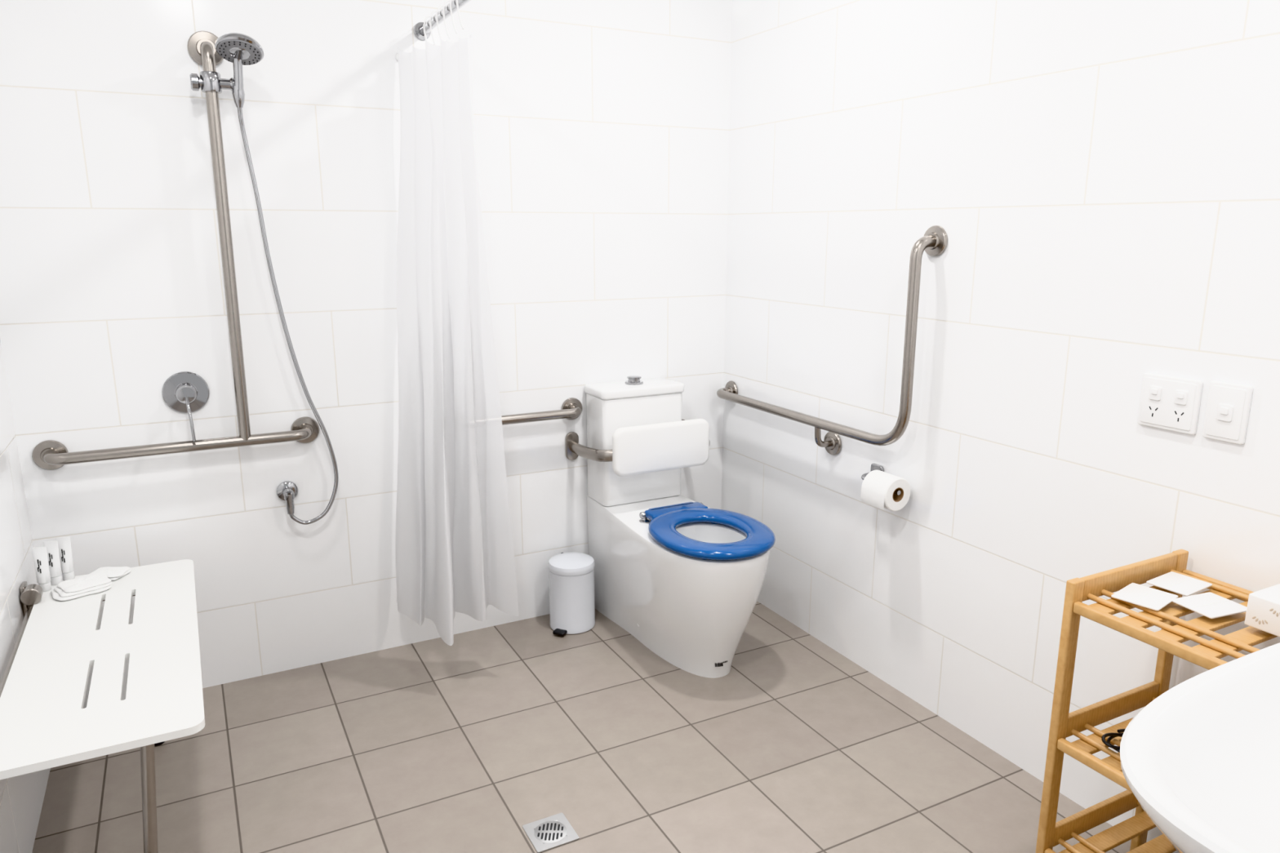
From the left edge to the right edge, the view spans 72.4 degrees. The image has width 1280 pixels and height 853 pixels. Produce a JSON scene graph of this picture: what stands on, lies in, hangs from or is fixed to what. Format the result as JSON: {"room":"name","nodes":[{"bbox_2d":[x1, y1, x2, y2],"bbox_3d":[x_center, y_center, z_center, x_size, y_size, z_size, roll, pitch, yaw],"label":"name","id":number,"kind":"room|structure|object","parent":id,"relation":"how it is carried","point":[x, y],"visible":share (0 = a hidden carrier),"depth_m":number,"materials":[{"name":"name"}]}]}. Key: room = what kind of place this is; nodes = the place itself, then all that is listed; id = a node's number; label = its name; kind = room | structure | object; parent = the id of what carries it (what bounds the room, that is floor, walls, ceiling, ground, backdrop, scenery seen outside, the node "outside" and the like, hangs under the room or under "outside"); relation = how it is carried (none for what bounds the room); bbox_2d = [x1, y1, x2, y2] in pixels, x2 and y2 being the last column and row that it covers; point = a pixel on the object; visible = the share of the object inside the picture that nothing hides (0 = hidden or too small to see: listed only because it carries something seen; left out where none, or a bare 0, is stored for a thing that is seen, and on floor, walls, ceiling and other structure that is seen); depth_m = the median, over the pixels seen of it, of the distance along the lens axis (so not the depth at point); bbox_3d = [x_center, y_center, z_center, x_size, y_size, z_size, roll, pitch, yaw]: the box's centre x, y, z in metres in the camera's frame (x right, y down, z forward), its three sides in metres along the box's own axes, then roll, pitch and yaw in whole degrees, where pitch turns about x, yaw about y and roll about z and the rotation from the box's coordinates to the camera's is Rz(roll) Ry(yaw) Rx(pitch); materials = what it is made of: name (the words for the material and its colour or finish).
{"room":"accessible bathroom","nodes":[
{"label":"accessible bathroom","id":0,"kind":"room"},
{"bbox_2d":[0,340,50,852],"bbox_3d":[-0.950,0.071,0.819,0.100,2.500,3.400,-7,14,-27],"label":"wall","id":1,"kind":"structure","parent":0,"point":[21,797],"depth_m":2.13,"materials":[{"name":"white tile"}]},
{"bbox_2d":[0,0,732,708],"bbox_3d":[-0.707,-0.392,2.872,2.487,2.500,0.100,-7,14,-27],"label":"wall","id":2,"kind":"structure","parent":0,"point":[602,127],"depth_m":2.68,"materials":[{"name":"white tile"}]},
{"bbox_2d":[31,31,319,470],"bbox_3d":[-1.317,-0.482,2.414,0.749,1.180,0.085,-7,14,-27],"label":"grab rail","id":3,"kind":"object","parent":2,"relation":"attached to","point":[49,455],"visible":0.98,"depth_m":2.45,"materials":[{"name":"silver metal"}]},
{"bbox_2d":[162,371,208,441],"bbox_3d":[-1.299,-0.058,2.510,0.122,0.187,0.103,-7,14,-27],"label":"shower mixer","id":4,"kind":"object","parent":2,"relation":"attached to","point":[184,392],"depth_m":2.52,"materials":[{"name":"silver metal"}]},
{"bbox_2d":[189,32,338,524],"bbox_3d":[-1.082,-0.370,2.542,0.200,1.399,0.250,5,14,23],"label":"shower","id":5,"kind":"object","parent":2,"relation":"attached to","point":[239,49],"visible":1,"depth_m":2.41,"materials":[{"name":"silver metal"}]},
{"bbox_2d":[501,397,582,425],"bbox_3d":[-0.415,-0.034,2.998,0.510,0.080,0.090,-7,14,-27],"label":"grab rail","id":6,"kind":"object","parent":2,"relation":"attached to","point":[571,408],"visible":0.45,"depth_m":3.01,"materials":[{"name":"silver metal"}]},
{"bbox_2d":[564,418,710,476],"bbox_3d":[0.022,0.045,3.135,0.507,0.168,0.292,-7,14,-27],"label":"toilet backrest","id":7,"kind":"object","parent":2,"relation":"attached to","point":[662,446],"depth_m":3.00,"materials":[{"name":"white plastic"}]},
{"bbox_2d":[31,600,1131,852],"bbox_3d":[0.107,1.119,1.625,2.287,0.100,3.400,-7,14,-27],"label":"floor","id":8,"kind":"structure","parent":0,"point":[432,745],"depth_m":2.35,"materials":[{"name":"beige tile"}]},
{"bbox_2d":[0,559,204,852],"bbox_3d":[-1.227,0.706,2.045,0.389,0.524,0.972,-7,14,-27],"label":"shower seat","id":9,"kind":"object","parent":8,"relation":"on","point":[45,723],"visible":0.98,"depth_m":1.84,"materials":[{"name":"white plastic"}]},
{"bbox_2d":[31,546,51,591],"bbox_3d":[-1.552,0.369,2.270,0.030,0.118,0.030,8,15,30],"label":"toiletry tube","id":10,"kind":"object","parent":9,"relation":"on","point":[41,564],"visible":0.91,"depth_m":2.26,"materials":[{"name":"white plastic"}]},
{"bbox_2d":[43,540,62,585],"bbox_3d":[-1.552,0.360,2.313,0.030,0.118,0.030,8,15,30],"label":"toiletry tube","id":11,"kind":"object","parent":9,"relation":"on","point":[52,549],"visible":0.8,"depth_m":2.31,"materials":[{"name":"white plastic"}]},
{"bbox_2d":[55,537,75,580],"bbox_3d":[-1.538,0.353,2.342,0.030,0.118,0.030,8,15,30],"label":"toiletry tube","id":12,"kind":"object","parent":9,"relation":"on","point":[64,543],"visible":0.96,"depth_m":2.33,"materials":[{"name":"white plastic"}]},
{"bbox_2d":[50,572,111,600],"bbox_3d":[-1.455,0.414,2.275,0.130,0.027,0.106,-12,17,-42],"label":"folded washcloth","id":13,"kind":"object","parent":9,"relation":"on","point":[95,583],"visible":1,"depth_m":2.25,"materials":[{"name":"white fabric"}]},
{"bbox_2d":[88,566,130,581],"bbox_3d":[-1.442,0.397,2.369,0.097,0.019,0.074,-1,13,-6],"label":"folded washcloth","id":14,"kind":"object","parent":9,"relation":"on","point":[113,573],"visible":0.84,"depth_m":2.36,"materials":[{"name":"white fabric"}]},
{"bbox_2d":[522,813,579,852],"bbox_3d":[-0.213,0.964,2.078,0.105,0.003,0.105,-7,14,-27],"label":"floor drain","id":15,"kind":"object","parent":8,"relation":"on","point":[554,831],"visible":1,"depth_m":2.07,"materials":[{"name":"metal"}]},
{"bbox_2d":[547,551,595,635],"bbox_3d":[-0.255,0.592,3.147,0.181,0.259,0.184,-7,14,-27],"label":"pedal bin","id":16,"kind":"object","parent":8,"relation":"on","point":[571,574],"visible":1,"depth_m":3.08,"materials":[{"name":"white metal"}]},
{"bbox_2d":[584,375,775,678],"bbox_3d":[0.133,0.316,2.943,0.371,0.886,0.830,-7,14,-27],"label":"toilet","id":17,"kind":"object","parent":8,"relation":"on","point":[683,576],"visible":1,"depth_m":2.90,"materials":[{"name":"white ceramic"}]},
{"bbox_2d":[1035,549,1277,852],"bbox_3d":[1.091,0.680,1.672,0.370,0.736,0.436,-7,14,-27],"label":"shelf rack","id":18,"kind":"object","parent":8,"relation":"on","point":[1175,631],"visible":0.57,"depth_m":1.75,"materials":[{"name":"brown wood"}]},
{"bbox_2d":[1101,728,1125,752],"bbox_3d":[0.950,0.616,1.709,0.094,0.025,0.068,-7,14,-27],"label":"power cord","id":19,"kind":"object","parent":18,"relation":"on","point":[1112,735],"visible":0.38,"depth_m":1.72,"materials":[{"name":"plastic"}]},
{"bbox_2d":[1111,582,1177,610],"bbox_3d":[0.977,0.329,1.692,0.100,0.005,0.085,-10,16,-39],"label":"sachet","id":20,"kind":"object","parent":18,"relation":"in","point":[1143,596],"visible":1,"depth_m":1.69,"materials":[{"name":"white paper"}]},
{"bbox_2d":[1146,571,1212,596],"bbox_3d":[1.081,0.315,1.753,0.100,0.005,0.080,-8,15,-32],"label":"sachet","id":21,"kind":"object","parent":18,"relation":"in","point":[1177,583],"visible":1,"depth_m":1.75,"materials":[{"name":"white paper"}]},
{"bbox_2d":[1172,592,1246,618],"bbox_3d":[1.079,0.337,1.653,0.105,0.005,0.085,-5,13,-19],"label":"sachet","id":22,"kind":"object","parent":18,"relation":"in","point":[1210,605],"visible":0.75,"depth_m":1.65,"materials":[{"name":"white paper"}]},
{"bbox_2d":[1244,583,1279,636],"bbox_3d":[1.177,0.335,1.531,0.126,0.061,0.151,-7,14,-27],"label":"tissue box","id":23,"kind":"object","parent":18,"relation":"on","point":[1263,609],"visible":1,"depth_m":1.55,"materials":[{"name":"white cardboard"}]},
{"bbox_2d":[721,0,1279,852],"bbox_3d":[1.163,-0.173,1.901,0.100,2.500,3.400,-7,14,-27],"label":"wall","id":24,"kind":"structure","parent":0,"point":[1101,178],"depth_m":2.26,"materials":[{"name":"white tile"}]},
{"bbox_2d":[716,225,947,455],"bbox_3d":[0.547,-0.282,2.873,0.087,0.735,1.062,-7,14,-27],"label":"grab rail","id":25,"kind":"object","parent":24,"relation":"attached to","point":[934,241],"visible":1,"depth_m":2.46,"materials":[{"name":"silver metal"}]},
{"bbox_2d":[861,463,900,495],"bbox_3d":[0.734,0.158,2.622,0.074,0.050,0.185,-7,14,-27],"label":"toilet roll holder","id":26,"kind":"object","parent":24,"relation":"attached to","point":[873,466],"visible":0.45,"depth_m":2.67,"materials":[{"name":"silver metal"}]},
{"bbox_2d":[860,470,910,511],"bbox_3d":[0.725,0.188,2.579,0.101,0.100,0.103,-7,14,-27],"label":"toilet paper roll","id":27,"kind":"object","parent":26,"relation":"on","point":[878,487],"visible":0.99,"depth_m":2.54,"materials":[{"name":"paper"}]},
{"bbox_2d":[1137,373,1203,435],"bbox_3d":[1.128,-0.049,1.868,0.018,0.115,0.125,-7,14,-27],"label":"power outlet","id":28,"kind":"object","parent":24,"relation":"attached to","point":[1171,403],"visible":1,"depth_m":1.86,"materials":[{"name":"white plastic"}]},
{"bbox_2d":[1202,380,1253,444],"bbox_3d":[1.183,-0.028,1.765,0.018,0.119,0.080,-7,14,-27],"label":"light switch","id":29,"kind":"object","parent":24,"relation":"attached to","point":[1228,404],"visible":1,"depth_m":1.76,"materials":[{"name":"white plastic"}]},
{"bbox_3d":[0.084,-1.329,1.117,2.487,0.100,3.500,-7,14,-27],"label":"ceiling","id":30,"kind":"structure","parent":0,"visible":0},
{"bbox_2d":[413,0,471,40],"bbox_3d":[-0.784,-1.170,1.643,1.192,0.440,1.645,-7,14,-27],"label":"rail","id":31,"kind":"object","parent":30,"relation":"hanging from","point":[418,29],"visible":0.88,"depth_m":2.50,"materials":[{"name":"silver metal"}]},
{"bbox_2d":[395,0,519,645],"bbox_3d":[-0.610,-0.275,2.627,0.222,1.843,0.463,-12,17,-42],"label":"shower curtain","id":32,"kind":"object","parent":31,"relation":"hanging from","point":[455,551],"visible":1,"depth_m":2.63,"materials":[{"name":"white fabric"}]},
{"bbox_3d":[1.148,0.051,0.681,1.080,2.400,0.090,-7,14,-27],"label":"wall","id":33,"kind":"structure","parent":0,"visible":0},
{"bbox_2d":[1120,643,1279,852],"bbox_3d":[0.905,0.464,0.978,0.820,0.240,0.476,-7,14,-27],"label":"basin","id":34,"kind":"object","parent":33,"relation":"attached to","point":[1201,759],"visible":1,"depth_m":0.99,"materials":[{"name":"white ceramic"}]}
]}

